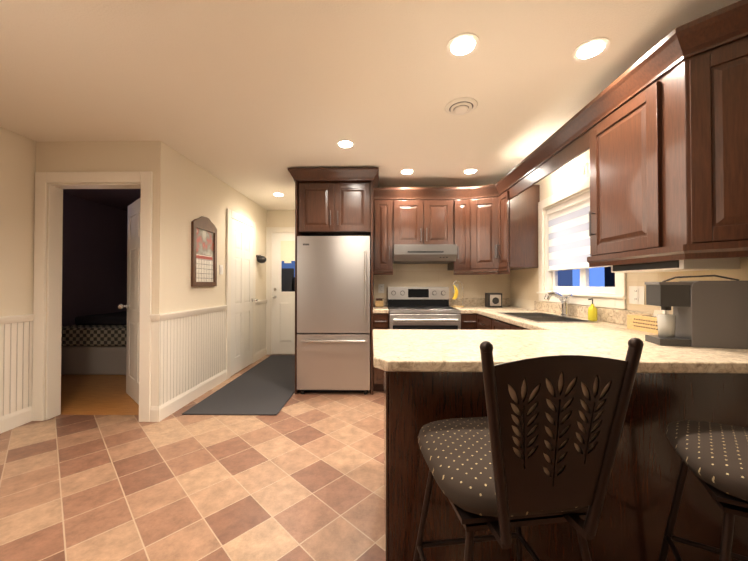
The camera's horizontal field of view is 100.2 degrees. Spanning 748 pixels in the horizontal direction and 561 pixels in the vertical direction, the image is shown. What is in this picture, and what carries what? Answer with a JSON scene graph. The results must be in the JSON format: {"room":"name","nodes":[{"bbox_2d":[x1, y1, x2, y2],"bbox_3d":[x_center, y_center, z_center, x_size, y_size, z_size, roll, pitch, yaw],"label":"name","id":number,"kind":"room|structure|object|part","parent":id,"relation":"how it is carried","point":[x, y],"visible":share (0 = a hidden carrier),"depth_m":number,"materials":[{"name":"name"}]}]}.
{"room":"kitchen","nodes":[
{"label":"kitchen","id":0,"kind":"room"},
{"bbox_2d":[0,127,35,316],"bbox_3d":[-3.092,-0.039,-0.473,0.120,2.440,6.670,0,-1,1],"label":"wall","id":1,"kind":"structure","parent":0,"point":[17,181],"depth_m":2.60,"materials":[{"name":"beige paint"}]},
{"bbox_2d":[0,314,34,433],"bbox_3d":[-3.018,0.718,-0.482,0.028,0.925,6.430,0,-1,1],"label":"wainscoting","id":2,"kind":"structure","parent":1,"relation":"attached to","point":[16,358],"depth_m":2.59,"materials":[{"name":"beige wood"}]},
{"bbox_2d":[62,189,140,326],"bbox_3d":[-3.110,-0.005,4.689,2.520,2.490,3.850,0,-1,1],"label":"wall","id":3,"kind":"structure","parent":0,"point":[94,262],"depth_m":4.70,"materials":[{"name":"grey paint"}]},
{"bbox_2d":[36,141,169,413],"bbox_3d":[-2.419,-0.002,2.791,1.110,2.440,0.120,0,-1,1],"label":"wall","id":4,"kind":"structure","parent":0,"point":[95,156],"depth_m":2.74,"materials":[{"name":"beige paint"}]},
{"bbox_2d":[32,171,152,421],"bbox_3d":[-2.444,0.135,2.779,1.030,2.165,0.141,0,-1,1],"label":"door frame","id":5,"kind":"structure","parent":4,"relation":"attached to","point":[47,342],"depth_m":2.72,"materials":[{"name":"beige wood"}]},
{"bbox_2d":[117,197,140,404],"bbox_3d":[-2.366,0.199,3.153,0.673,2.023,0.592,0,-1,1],"label":"bedroom door","id":6,"kind":"structure","parent":4,"relation":"in","point":[132,306],"depth_m":3.22,"materials":[{"name":"white wood"}]},
{"bbox_2d":[0,354,384,560],"bbox_3d":[-1.260,1.226,1.306,6.140,0.051,10.320,0,-1,1],"label":"floor","id":7,"kind":"structure","parent":0,"point":[299,476],"depth_m":1.88,"materials":[{"name":"tile"}]},
{"bbox_2d":[61,311,126,374],"bbox_3d":[-3.188,0.844,5.040,1.950,0.800,2.030,0,-1,1],"label":"bed","id":8,"kind":"object","parent":7,"relation":"on","point":[95,344],"visible":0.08,"depth_m":4.06,"materials":[{"name":"beige fabric"}]},
{"bbox_2d":[182,355,294,414],"bbox_3d":[-1.289,1.226,3.997,0.865,0.012,2.340,0,-1,1],"label":"rug","id":9,"kind":"object","parent":7,"relation":"on","point":[266,386],"visible":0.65,"depth_m":3.39,"materials":[{"name":"grey fabric"}]},
{"bbox_2d":[288,167,378,394],"bbox_3d":[-0.428,0.018,3.658,0.968,2.420,0.714,0,-1,1],"label":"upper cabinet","id":10,"kind":"object","parent":7,"relation":"on","point":[333,201],"visible":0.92,"depth_m":3.41,"materials":[{"name":"brown wood"}]},
{"bbox_2d":[297,236,370,394],"bbox_3d":[-0.428,0.377,3.621,0.780,1.700,0.681,0,-1,1],"label":"fridge","id":11,"kind":"object","parent":7,"relation":"on","point":[334,313],"visible":1,"depth_m":3.34,"materials":[{"name":"grey metal"}]},
{"bbox_2d":[373,313,388,390],"bbox_3d":[0.079,0.793,3.668,0.168,0.870,0.654,0,-1,1],"label":"base cabinet","id":12,"kind":"object","parent":7,"relation":"on","point":[380,320],"visible":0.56,"depth_m":3.38,"materials":[{"name":"brown wood"}]},
{"bbox_2d":[373,298,388,312],"bbox_3d":[0.079,0.288,3.683,0.172,0.140,0.639,0,-1,1],"label":"countertop","id":13,"kind":"structure","parent":12,"relation":"on","point":[384,309],"depth_m":3.53,"materials":[{"name":"stone"}]},
{"bbox_2d":[375,298,382,306],"bbox_3d":[0.065,0.269,3.814,0.100,0.099,0.120,0,-1,1],"label":"crate","id":14,"kind":"object","parent":13,"relation":"on","point":[378,302],"visible":1,"depth_m":3.75,"materials":[{"name":"brown wood"}]},
{"bbox_2d":[388,287,460,329],"bbox_3d":[0.546,0.652,3.605,0.756,1.150,0.722,0,-1,1],"label":"range","id":15,"kind":"object","parent":7,"relation":"on","point":[427,308],"visible":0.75,"depth_m":3.37,"materials":[{"name":"grey metal"}]},
{"bbox_2d":[460,313,477,329],"bbox_3d":[1.331,0.793,3.646,0.798,0.870,0.654,0,-1,1],"label":"base cabinet","id":16,"kind":"object","parent":7,"relation":"on","point":[468,321],"visible":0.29,"depth_m":3.36,"materials":[{"name":"brown wood"}]},
{"bbox_2d":[449,298,476,313],"bbox_3d":[1.017,0.288,3.663,0.172,0.140,0.646,0,-1,1],"label":"countertop","id":17,"kind":"structure","parent":16,"relation":"on","point":[470,304],"depth_m":3.96,"materials":[{"name":"stone"}]},
{"bbox_2d":[451,280,463,306],"bbox_3d":[1.004,0.156,3.758,0.150,0.324,0.150,0,-1,1],"label":"banana hanger","id":18,"kind":"object","parent":17,"relation":"on","point":[455,292],"visible":1,"depth_m":3.75,"materials":[{"name":"yellow food"}]},
{"bbox_2d":[477,314,488,329],"bbox_3d":[1.412,0.787,3.114,0.618,0.870,0.515,0,-1,1],"label":"base cabinet","id":19,"kind":"object","parent":7,"relation":"on","point":[485,323],"depth_m":3.17,"materials":[{"name":"brown wood"}]},
{"bbox_2d":[489,317,504,329],"bbox_3d":[1.404,0.782,2.702,0.618,0.870,0.550,0,-1,1],"label":"base cabinet","id":20,"kind":"object","parent":7,"relation":"on","point":[494,324],"depth_m":2.82,"materials":[{"name":"brown wood"}]},
{"bbox_2d":[505,322,529,329],"bbox_3d":[1.397,0.777,2.279,0.618,0.870,0.535,0,-1,1],"label":"base cabinet","id":21,"kind":"object","parent":7,"relation":"on","point":[508,326],"depth_m":2.47,"materials":[{"name":"brown wood"}]},
{"bbox_2d":[477,298,747,372],"bbox_3d":[1.395,0.274,2.404,0.629,0.140,3.149,0,-1,1],"label":"countertop","id":22,"kind":"structure","parent":21,"relation":"on","point":[609,334],"depth_m":1.75,"materials":[{"name":"stone"}]},
{"bbox_2d":[485,293,501,306],"bbox_3d":[1.434,0.233,3.751,0.160,0.169,0.138,0,-1,1],"label":"radio","id":23,"kind":"object","parent":22,"relation":"on","point":[493,299],"visible":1,"depth_m":3.69,"materials":[{"name":"black plastic"}]},
{"bbox_2d":[497,312,597,322],"bbox_3d":[1.394,0.322,2.619,0.436,0.042,0.756,0,-1,1],"label":"sink","id":24,"kind":"object","parent":22,"relation":"in","point":[538,317],"visible":0.65,"depth_m":2.60,"materials":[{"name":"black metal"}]},
{"bbox_2d":[544,291,571,315],"bbox_3d":[1.587,0.198,2.682,0.201,0.215,0.136,0,-1,1],"label":"faucet","id":25,"kind":"object","parent":22,"relation":"on","point":[564,301],"visible":0.98,"depth_m":2.69,"materials":[{"name":"silver metal"}]},
{"bbox_2d":[588,298,596,320],"bbox_3d":[1.639,0.217,2.346,0.061,0.169,0.060,0,-1,1],"label":"soap bottle","id":26,"kind":"object","parent":22,"relation":"on","point":[592,312],"visible":0.96,"depth_m":2.33,"materials":[{"name":"yellow plastic"}]},
{"bbox_2d":[627,308,669,333],"bbox_3d":[1.619,0.224,1.761,0.112,0.142,0.350,0,-1,1],"label":"tissue box","id":27,"kind":"object","parent":22,"relation":"on","point":[643,322],"visible":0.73,"depth_m":1.81,"materials":[{"name":"beige cardboard"}]},
{"bbox_2d":[645,275,747,348],"bbox_3d":[1.467,0.132,1.266,0.371,0.316,0.498,0,-1,1],"label":"coffee maker","id":28,"kind":"object","parent":22,"relation":"on","point":[711,314],"visible":0.98,"depth_m":1.36,"materials":[{"name":"grey plastic"}]},
{"bbox_2d":[657,314,675,337],"bbox_3d":[1.352,0.209,1.447,0.065,0.103,0.065,0,-1,1],"label":"glass","id":29,"kind":"object","parent":28,"relation":"on","point":[666,323],"visible":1,"depth_m":1.43,"materials":[{"name":"grey"}]},
{"bbox_2d":[413,337,643,560],"bbox_3d":[0.384,0.665,0.939,0.478,1.067,0.549,0,-1,-7],"label":"stool","id":30,"kind":"object","parent":7,"relation":"on","point":[538,444],"visible":1,"depth_m":0.71,"materials":[{"name":"brown wood"}]},
{"bbox_3d":[0.380,0.540,0.974,0.464,0.090,0.464,0,-1,1],"label":"seat","id":31,"kind":"part","parent":30,"relation":"part of","materials":[{"name":"fabric"}]},
{"bbox_2d":[384,371,747,560],"bbox_3d":[0.873,0.769,1.556,1.640,0.870,0.610,0,-1,1],"label":"base cabinet","id":32,"kind":"object","parent":7,"relation":"on","point":[634,516],"visible":0.38,"depth_m":1.25,"materials":[{"name":"brown wood"}]},
{"bbox_2d":[373,326,672,372],"bbox_3d":[0.525,0.313,1.513,1.080,0.040,0.797,0,-1,1],"label":"countertop","id":33,"kind":"structure","parent":32,"relation":"on","point":[394,350],"depth_m":1.34,"materials":[{"name":"stone"}]},
{"bbox_2d":[658,420,747,560],"bbox_3d":[1.214,0.665,0.902,0.549,1.067,0.478,0,-1,29],"label":"stool","id":34,"kind":"object","parent":7,"relation":"on","point":[713,456],"visible":1,"depth_m":0.94,"materials":[{"name":"fabric"}]},
{"bbox_3d":[1.184,0.539,0.920,0.511,0.090,0.511,0,-1,1],"label":"seat","id":35,"kind":"part","parent":34,"relation":"part of","materials":[{"name":"fabric"}]},
{"bbox_2d":[169,147,266,312],"bbox_3d":[-1.901,0.012,4.067,0.120,2.440,2.450,0,-1,1],"label":"wall","id":36,"kind":"structure","parent":0,"point":[197,191],"depth_m":3.29,"materials":[{"name":"beige paint"}]},
{"bbox_2d":[150,305,227,421],"bbox_3d":[-1.873,0.761,3.284,0.093,0.925,1.198,0,-1,1],"label":"wainscoting","id":37,"kind":"structure","parent":36,"relation":"attached to","point":[188,356],"depth_m":3.06,"materials":[{"name":"beige wood"}]},
{"bbox_2d":[191,216,216,286],"bbox_3d":[-1.839,-0.313,3.404,0.025,0.755,0.460,0,-1,1],"label":"calendar","id":38,"kind":"object","parent":36,"relation":"attached to","point":[203,251],"visible":1,"depth_m":3.38,"materials":[{"name":"brown wood"}]},
{"bbox_2d":[219,265,222,273],"bbox_3d":[-1.840,-0.131,3.772,0.012,0.115,0.075,0,-1,1],"label":"light switch","id":39,"kind":"object","parent":36,"relation":"attached to","point":[220,269],"visible":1,"depth_m":3.75,"materials":[{"name":"white plastic"}]},
{"bbox_2d":[226,208,255,378],"bbox_3d":[-1.824,0.170,4.329,0.022,2.130,0.880,0,-1,1],"label":"trim","id":40,"kind":"structure","parent":36,"relation":"attached to","point":[230,214],"depth_m":3.97,"materials":[{"name":"beige wood"}]},
{"bbox_2d":[231,218,257,375],"bbox_3d":[-1.778,0.214,4.327,0.113,2.018,0.690,0,-1,1],"label":"closet door","id":41,"kind":"structure","parent":36,"relation":"in","point":[242,299],"depth_m":4.29,"materials":[{"name":"white wood"}]},
{"bbox_2d":[256,255,266,262],"bbox_3d":[-1.756,-0.336,4.893,0.150,0.136,0.150,0,-1,1],"label":"hook","id":42,"kind":"object","parent":36,"relation":"attached to","point":[261,259],"visible":1,"depth_m":4.85,"materials":[{"name":"black metal"}]},
{"bbox_2d":[255,300,267,361],"bbox_3d":[-1.810,0.781,5.021,0.028,0.925,0.520,0,-1,1],"label":"wainscoting","id":43,"kind":"structure","parent":36,"relation":"attached to","point":[260,331],"depth_m":5.01,"materials":[{"name":"beige wood"}]},
{"bbox_2d":[267,210,294,291],"bbox_3d":[-1.388,0.027,5.343,1.100,2.440,0.120,0,-1,1],"label":"wall","id":44,"kind":"structure","parent":0,"point":[280,218],"depth_m":5.30,"materials":[{"name":"beige paint"}]},
{"bbox_2d":[266,227,294,354],"bbox_3d":[-1.322,0.173,5.254,0.995,2.145,0.049,0,-1,1],"label":"door frame","id":45,"kind":"structure","parent":44,"relation":"attached to","point":[270,231],"depth_m":5.27,"materials":[{"name":"beige wood"}]},
{"bbox_2d":[272,233,294,353],"bbox_3d":[-1.323,0.219,5.208,0.805,2.028,0.133,0,-1,1],"label":"exterior door","id":46,"kind":"structure","parent":44,"relation":"in","point":[283,310],"depth_m":5.23,"materials":[{"name":"white"}]},
{"bbox_2d":[0,0,739,209],"bbox_3d":[-0.664,-1.270,0.783,4.930,0.050,9.240,0,-1,1],"label":"ceiling","id":47,"kind":"structure","parent":0,"point":[254,100],"depth_m":1.90,"materials":[{"name":"beige paint"}]},
{"bbox_2d":[272,193,284,195],"bbox_3d":[-1.335,-1.201,4.375,0.170,0.006,0.170,0,-1,1],"label":"recessed light","id":48,"kind":"object","parent":47,"relation":"in","point":[278,194],"visible":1,"depth_m":4.36,"materials":[{"name":"beige glass"}]},
{"bbox_2d":[336,139,354,147],"bbox_3d":[-0.253,-1.219,2.796,0.170,0.006,0.170,0,-1,1],"label":"recessed light","id":49,"kind":"object","parent":47,"relation":"in","point":[344,143],"visible":1,"depth_m":2.78,"materials":[{"name":"beige glass"}]},
{"bbox_2d":[400,169,414,174],"bbox_3d":[0.369,-1.211,3.485,0.170,0.006,0.170,0,-1,1],"label":"recessed light","id":50,"kind":"object","parent":47,"relation":"in","point":[407,171],"visible":1,"depth_m":3.47,"materials":[{"name":"beige glass"}]},
{"bbox_2d":[445,97,477,114],"bbox_3d":[0.616,-1.214,2.210,0.224,0.030,0.224,0,-1,1],"label":"ceiling vent","id":51,"kind":"object","parent":47,"relation":"in","point":[462,106],"visible":1,"depth_m":2.18,"materials":[{"name":"beige"}]},
{"bbox_2d":[446,32,479,57],"bbox_3d":[0.466,-1.232,1.643,0.170,0.006,0.170,0,-1,1],"label":"recessed light","id":52,"kind":"object","parent":47,"relation":"in","point":[462,45],"visible":1,"depth_m":1.64,"materials":[{"name":"beige glass"}]},
{"bbox_2d":[462,168,477,173],"bbox_3d":[1.069,-1.211,3.472,0.170,0.006,0.170,0,-1,1],"label":"recessed light","id":53,"kind":"object","parent":47,"relation":"in","point":[470,171],"visible":1,"depth_m":3.47,"materials":[{"name":"beige glass"}]},
{"bbox_2d":[572,37,610,60],"bbox_3d":[1.157,-1.231,1.671,0.170,0.006,0.170,0,-1,1],"label":"recessed light","id":54,"kind":"object","parent":47,"relation":"in","point":[590,49],"visible":1,"depth_m":1.66,"materials":[{"name":"beige glass"}]},
{"bbox_2d":[379,186,510,306],"bbox_3d":[0.464,0.012,4.059,2.790,2.440,0.120,0,-1,1],"label":"wall","id":55,"kind":"structure","parent":0,"point":[420,266],"depth_m":3.99,"materials":[{"name":"beige paint"}]},
{"bbox_2d":[373,199,400,268],"bbox_3d":[0.146,-0.560,3.836,0.302,0.860,0.351,0,-1,1],"label":"upper cabinet","id":56,"kind":"object","parent":55,"relation":"attached to","point":[386,212],"depth_m":3.66,"materials":[{"name":"brown wood"}]},
{"bbox_2d":[401,199,444,243],"bbox_3d":[0.580,-0.695,3.830,0.710,0.590,0.351,0,-1,1],"label":"upper cabinet","id":57,"kind":"object","parent":55,"relation":"attached to","point":[422,220],"depth_m":3.66,"materials":[{"name":"brown wood"}]},
{"bbox_2d":[393,244,456,263],"bbox_3d":[0.579,-0.307,3.739,0.700,0.186,0.520,0,-1,1],"label":"range hood","id":58,"kind":"object","parent":57,"relation":"attached to","point":[424,253],"visible":0.98,"depth_m":3.49,"materials":[{"name":"silver metal"}]},
{"bbox_2d":[374,270,509,297],"bbox_3d":[0.853,0.046,3.989,1.710,0.349,0.005,0,-1,1],"label":"backsplash","id":59,"kind":"structure","parent":55,"relation":"attached to","point":[474,286],"depth_m":3.99,"materials":[{"name":"paint"}]},
{"bbox_2d":[378,284,383,292],"bbox_3d":[0.093,0.102,3.994,0.075,0.115,0.010,0,-1,1],"label":"electrical outlet","id":60,"kind":"object","parent":59,"relation":"attached to","point":[380,288],"visible":1,"depth_m":3.99,"materials":[{"name":"white plastic"}]},
{"bbox_2d":[445,199,464,269],"bbox_3d":[1.029,-0.561,3.807,0.336,0.860,0.378,0,-1,1],"label":"upper cabinet","id":61,"kind":"object","parent":55,"relation":"attached to","point":[454,208],"depth_m":3.65,"materials":[{"name":"brown wood"}]},
{"bbox_2d":[511,149,648,312],"bbox_3d":[1.728,-0.033,0.042,0.120,2.440,7.870,0,-1,1],"label":"wall","id":62,"kind":"structure","parent":0,"point":[558,180],"depth_m":2.91,"materials":[{"name":"beige paint"}]},
{"bbox_2d":[465,196,518,269],"bbox_3d":[1.401,-0.561,3.752,0.665,0.860,0.474,0,-1,1],"label":"upper cabinet","id":63,"kind":"object","parent":62,"relation":"attached to","point":[469,228],"depth_m":3.59,"materials":[{"name":"brown wood"}]},
{"bbox_2d":[496,184,539,268],"bbox_3d":[1.562,-0.565,3.391,0.330,0.860,0.269,0,-1,1],"label":"upper cabinet","id":64,"kind":"object","parent":62,"relation":"attached to","point":[518,205],"depth_m":3.26,"materials":[{"name":"brown wood"}]},
{"bbox_2d":[373,0,747,274],"bbox_3d":[0.839,-0.587,2.355,1.740,1.010,2.628,0,-1,1],"label":"crown molding","id":65,"kind":"structure","parent":64,"relation":"attached to","point":[700,35],"depth_m":1.62,"materials":[{"name":"brown wood"}]},
{"bbox_2d":[573,162,589,178],"bbox_3d":[1.710,-0.902,2.517,0.002,0.086,0.350,0,-1,1],"label":"sign","id":66,"kind":"object","parent":62,"relation":"attached to","point":[585,168],"visible":0.54,"depth_m":2.55,"materials":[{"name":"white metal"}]},
{"bbox_2d":[536,176,627,308],"bbox_3d":[1.757,-0.308,2.680,0.154,1.020,1.160,0,-1,1],"label":"window","id":67,"kind":"structure","parent":62,"relation":"in","point":[616,296],"depth_m":2.71,"materials":[{"name":"beige"}]},
{"bbox_2d":[547,191,610,270],"bbox_3d":[1.746,-0.405,2.681,0.038,0.614,0.920,0,-1,1],"label":"window blind","id":68,"kind":"object","parent":67,"relation":"attached to","point":[569,242],"visible":0.62,"depth_m":2.78,"materials":[{"name":"white fabric"}]},
{"bbox_2d":[510,257,747,313],"bbox_3d":[1.707,0.028,2.402,0.005,0.349,3.149,0,-1,1],"label":"backsplash","id":69,"kind":"structure","parent":62,"relation":"attached to","point":[521,284],"depth_m":1.98,"materials":[{"name":"paint"}]},
{"bbox_2d":[629,286,644,304],"bbox_3d":[1.692,0.094,2.016,0.010,0.115,0.115,0,-1,1],"label":"outlet","id":70,"kind":"object","parent":69,"relation":"attached to","point":[636,294],"visible":1,"depth_m":2.01,"materials":[{"name":"white plastic"}]},
{"bbox_2d":[584,54,699,255],"bbox_3d":[1.532,-0.585,1.662,0.330,0.860,0.691,0,-1,1],"label":"upper cabinet","id":71,"kind":"object","parent":62,"relation":"attached to","point":[668,158],"depth_m":1.54,"materials":[{"name":"brown wood"}]},
{"bbox_2d":[611,257,739,272],"bbox_3d":[1.547,-0.102,1.656,0.260,0.104,0.450,0,-1,1],"label":"under-cabinet light","id":72,"kind":"object","parent":71,"relation":"attached to","point":[696,265],"visible":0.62,"depth_m":1.48,"materials":[{"name":"white plastic"}]},
{"bbox_2d":[700,36,747,242],"bbox_3d":[1.532,-0.590,1.222,0.313,0.860,0.324,0,-1,1],"label":"upper cabinet","id":73,"kind":"object","parent":62,"relation":"attached to","point":[723,69],"depth_m":1.29,"materials":[{"name":"brown wood"}]},
{"label":"outside","id":74,"kind":"structure","parent":0,"visible":0},
{"bbox_2d":[572,267,614,286],"bbox_3d":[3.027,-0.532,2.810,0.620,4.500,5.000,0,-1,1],"label":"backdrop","id":75,"kind":"structure","parent":74,"point":[602,277],"depth_m":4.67,"materials":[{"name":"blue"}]}
]}

